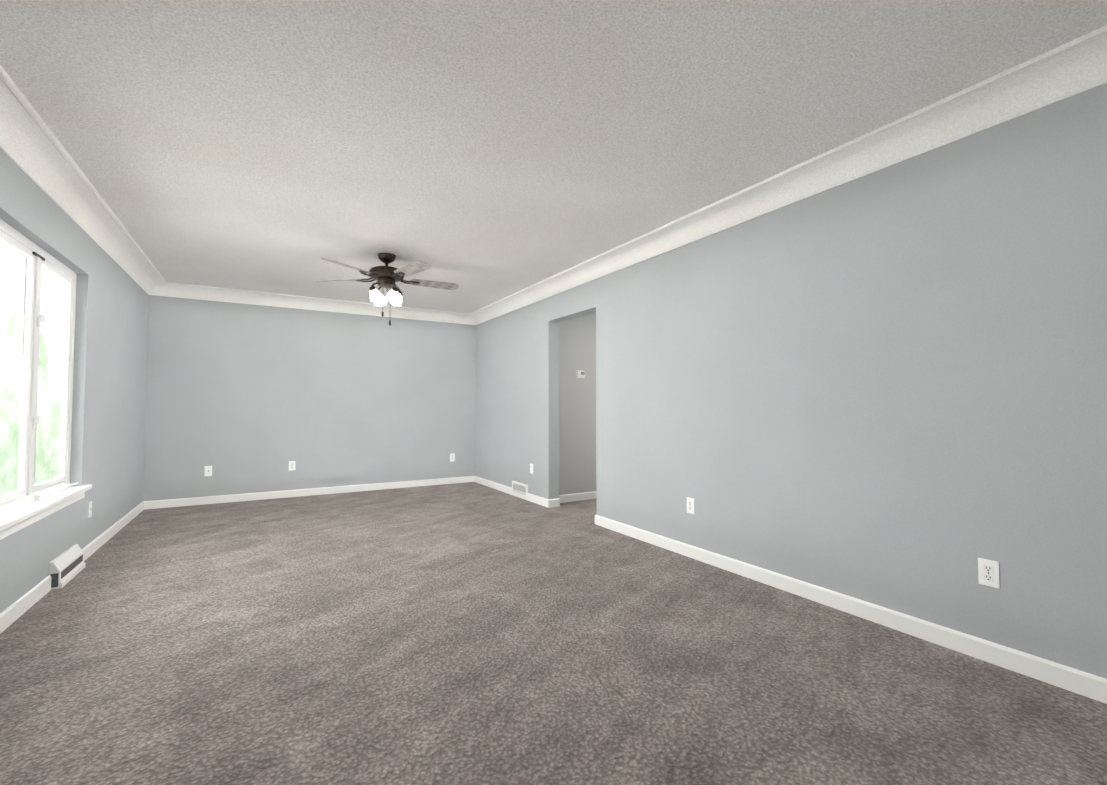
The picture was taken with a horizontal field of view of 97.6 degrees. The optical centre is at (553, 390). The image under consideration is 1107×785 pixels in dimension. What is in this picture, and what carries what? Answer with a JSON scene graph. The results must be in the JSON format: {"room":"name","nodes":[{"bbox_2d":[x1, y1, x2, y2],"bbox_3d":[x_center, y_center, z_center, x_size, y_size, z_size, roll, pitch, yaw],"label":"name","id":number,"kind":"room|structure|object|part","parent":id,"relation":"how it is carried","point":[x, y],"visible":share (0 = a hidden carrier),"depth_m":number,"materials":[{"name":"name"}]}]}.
{"room":"empty living room","nodes":[
{"label":"empty living room","id":0,"kind":"room"},
{"bbox_2d":[0,148,148,612],"bbox_3d":[-2.157,-0.084,1.348,0.120,2.480,9.170,1,-2,-31],"label":"wall","id":1,"kind":"structure","parent":0,"point":[109,393],"depth_m":3.60,"materials":[{"name":"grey paint"}]},
{"bbox_2d":[0,219,76,514],"bbox_3d":[-2.913,-0.112,2.563,0.048,1.524,2.050,1,-2,-31],"label":"window","id":2,"kind":"structure","parent":1,"relation":"in","point":[26,242],"depth_m":2.85,"materials":[{"name":"white glass"}]},
{"bbox_3d":[-2.913,-0.112,2.564,0.028,1.428,1.950,1,-2,-31],"label":"window sash","id":3,"kind":"part","parent":2,"relation":"part of","materials":[{"name":"white wood"}]},
{"bbox_2d":[32,252,44,260],"bbox_3d":[-3.082,-0.803,2.885,0.036,0.014,0.150,1,-2,-31],"label":"stay","id":4,"kind":"object","parent":2,"relation":"attached to","point":[39,256],"visible":0.36,"depth_m":2.85,"materials":[{"name":"black metal"}]},
{"bbox_2d":[33,314,77,499],"bbox_3d":[-2.979,0.095,2.767,0.063,1.110,1.472,1,-2,-31],"label":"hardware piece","id":5,"kind":"object","parent":2,"relation":"attached to","point":[40,318],"visible":1,"depth_m":2.89,"materials":[{"name":"white plastic"}]},
{"bbox_2d":[0,492,84,539],"bbox_3d":[-2.836,0.709,2.582,0.014,0.055,2.090,1,-2,-31],"label":"trim","id":6,"kind":"structure","parent":1,"relation":"attached to","point":[26,523],"depth_m":2.76,"materials":[{"name":"white wood"}]},
{"bbox_2d":[0,484,91,531],"bbox_3d":[-2.858,0.665,2.579,0.117,0.032,2.155,1,-2,-31],"label":"window sill","id":7,"kind":"structure","parent":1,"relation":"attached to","point":[11,518],"depth_m":2.77,"materials":[{"name":"white wood"}]},
{"bbox_2d":[0,501,147,633],"bbox_3d":[-2.099,1.113,1.342,0.014,0.088,9.170,1,-2,-31],"label":"baseboard","id":8,"kind":"structure","parent":1,"relation":"attached to","point":[18,608],"depth_m":2.86,"materials":[{"name":"white wood"}]},
{"bbox_2d":[0,65,167,296],"bbox_3d":[-2.030,-1.255,1.464,0.175,0.130,9.170,1,-2,-31],"label":"crown molding","id":9,"kind":"structure","parent":1,"relation":"attached to","point":[34,151],"depth_m":2.83,"materials":[{"name":"paint"}]},
{"bbox_2d":[88,501,91,517],"bbox_3d":[-3.475,0.890,3.634,0.009,0.116,0.072,1,-2,-31],"label":"jack","id":10,"kind":"object","parent":1,"relation":"attached to","point":[90,509],"visible":1,"depth_m":3.62,"materials":[{"name":"white plastic"}]},
{"bbox_2d":[143,295,475,500],"bbox_3d":[-2.850,0.087,6.360,4.100,2.480,0.140,1,-2,-31],"label":"wall","id":11,"kind":"structure","parent":0,"point":[244,398],"depth_m":6.07,"materials":[{"name":"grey paint"}]},
{"bbox_2d":[204,466,211,475],"bbox_3d":[-3.970,0.923,5.571,0.072,0.116,0.009,1,-2,-31],"label":"electrical outlet","id":12,"kind":"object","parent":11,"relation":"attached to","point":[208,471],"visible":1,"depth_m":5.57,"materials":[{"name":"white plastic"}]},
{"bbox_2d":[289,461,294,470],"bbox_3d":[-3.243,0.931,6.008,0.072,0.116,0.008,1,-2,-31],"label":"electrical outlet","id":13,"kind":"object","parent":11,"relation":"attached to","point":[291,465],"visible":1,"depth_m":6.00,"materials":[{"name":"white plastic"}]},
{"bbox_2d":[144,476,471,509],"bbox_3d":[-2.806,1.280,6.256,3.810,0.088,0.014,1,-2,-31],"label":"baseboard","id":14,"kind":"structure","parent":11,"relation":"attached to","point":[155,504],"depth_m":6.01,"materials":[{"name":"white wood"}]},
{"bbox_2d":[168,282,467,323],"bbox_3d":[-2.777,-1.092,6.260,3.480,0.130,0.175,1,-2,-31],"label":"crown molding","id":15,"kind":"structure","parent":11,"relation":"attached to","point":[179,290],"depth_m":6.09,"materials":[{"name":"paint"}]},
{"bbox_2d":[450,453,454,461],"bbox_3d":[-1.475,0.974,7.071,0.072,0.116,0.008,1,-2,-31],"label":"electrical outlet","id":16,"kind":"object","parent":11,"relation":"attached to","point":[452,456],"visible":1,"depth_m":7.07,"materials":[{"name":"white plastic"}]},
{"bbox_2d":[0,482,1106,784],"bbox_3d":[0.481,1.260,2.889,6.275,0.100,9.450,1,-2,-31],"label":"floor","id":17,"kind":"structure","parent":0,"point":[462,634],"depth_m":2.04,"materials":[{"name":"carpet"}]},
{"bbox_2d":[49,544,85,589],"bbox_3d":[-3.163,1.136,3.158,0.062,0.165,0.461,1,-2,-31],"label":"diffuser","id":18,"kind":"object","parent":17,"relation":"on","point":[66,566],"visible":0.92,"depth_m":3.09,"materials":[{"name":"white metal"}]},
{"bbox_2d":[0,0,1106,313],"bbox_3d":[0.481,-1.329,2.978,6.275,0.120,9.450,1,-2,-31],"label":"ceiling","id":19,"kind":"structure","parent":0,"point":[482,152],"depth_m":2.23,"materials":[{"name":"white paint"}]},
{"bbox_2d":[317,253,458,325],"bbox_3d":[-1.456,-0.901,4.374,1.230,0.639,1.270,1,-2,-31],"label":"fan","id":20,"kind":"object","parent":19,"relation":"hanging from","point":[386,277],"visible":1,"depth_m":4.29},
{"bbox_2d":[559,312,596,494],"bbox_3d":[0.880,0.083,6.246,2.175,2.480,0.140,1,-2,-31],"label":"wall","id":21,"kind":"structure","parent":0,"point":[577,419],"depth_m":5.79,"materials":[{"name":"paint"}]},
{"bbox_2d":[556,491,596,503],"bbox_3d":[0.859,1.275,6.103,2.035,0.088,0.014,1,-2,-31],"label":"baseboard","id":22,"kind":"structure","parent":21,"relation":"attached to","point":[586,495],"depth_m":5.74,"materials":[{"name":"white wood"}]},
{"bbox_2d":[576,370,584,378],"bbox_3d":[0.330,-0.196,5.826,0.120,0.100,0.030,1,-2,-31],"label":"thermostat","id":23,"kind":"object","parent":21,"relation":"attached to","point":[580,374],"visible":0.96,"depth_m":5.81,"materials":[{"name":"white plastic"}]},
{"bbox_2d":[475,83,1106,678],"bbox_3d":[1.246,-0.014,3.393,0.140,2.480,9.170,1,-2,-31],"label":"wall","id":24,"kind":"structure","parent":0,"point":[885,387],"depth_m":2.49,"materials":[{"name":"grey paint"}]},
{"bbox_2d":[472,476,555,507],"bbox_3d":[-0.600,1.282,6.299,0.044,0.088,2.174,1,-2,-31],"label":"baseboard","id":25,"kind":"structure","parent":24,"relation":"attached to","point":[548,503],"depth_m":6.09,"materials":[{"name":"white wood"}]},
{"bbox_2d":[512,481,527,497],"bbox_3d":[-0.416,1.209,5.959,0.020,0.150,0.400,1,-2,-31],"label":"air vent","id":26,"kind":"object","parent":24,"relation":"in","point":[518,487],"visible":0.98,"depth_m":5.94,"materials":[{"name":"white metal"}]},
{"bbox_2d":[687,497,693,513],"bbox_3d":[1.017,0.854,3.599,0.008,0.116,0.072,1,-2,-31],"label":"electrical outlet","id":27,"kind":"object","parent":24,"relation":"attached to","point":[690,505],"visible":1,"depth_m":3.59,"materials":[{"name":"white plastic"}]},
{"bbox_2d":[468,25,1106,324],"bbox_3d":[1.110,-1.191,3.352,0.175,0.130,9.170,1,-2,-31],"label":"crown molding","id":28,"kind":"structure","parent":24,"relation":"attached to","point":[1079,65],"depth_m":2.48,"materials":[{"name":"paint"}]},
{"bbox_2d":[595,515,1106,703],"bbox_3d":[1.982,1.136,2.007,0.044,0.088,6.104,1,-2,-31],"label":"baseboard","id":29,"kind":"structure","parent":24,"relation":"attached to","point":[1086,684],"depth_m":2.39,"materials":[{"name":"white wood"}]},
{"bbox_2d":[978,557,999,588],"bbox_3d":[1.906,0.798,2.122,0.008,0.116,0.072,1,-2,-31],"label":"electrical outlet","id":30,"kind":"object","parent":24,"relation":"attached to","point":[988,572],"visible":1,"depth_m":2.12,"materials":[{"name":"white plastic"}]},
{"bbox_2d":[983,564,993,581],"bbox_3d":[1.904,0.798,2.121,0.002,0.068,0.034,1,-2,-31],"label":"receptacle","id":31,"kind":"object","parent":30,"relation":"attached to","point":[988,569],"depth_m":2.12,"materials":[{"name":"white plastic"}]},
{"label":"outside","id":32,"kind":"structure","parent":0,"visible":0},
{"bbox_2d":[0,241,64,495],"bbox_3d":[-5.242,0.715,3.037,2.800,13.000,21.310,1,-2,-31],"label":"window glass","id":33,"kind":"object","parent":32,"point":[44,397],"depth_m":9.85,"materials":[{"name":"clear glass"}]}
]}

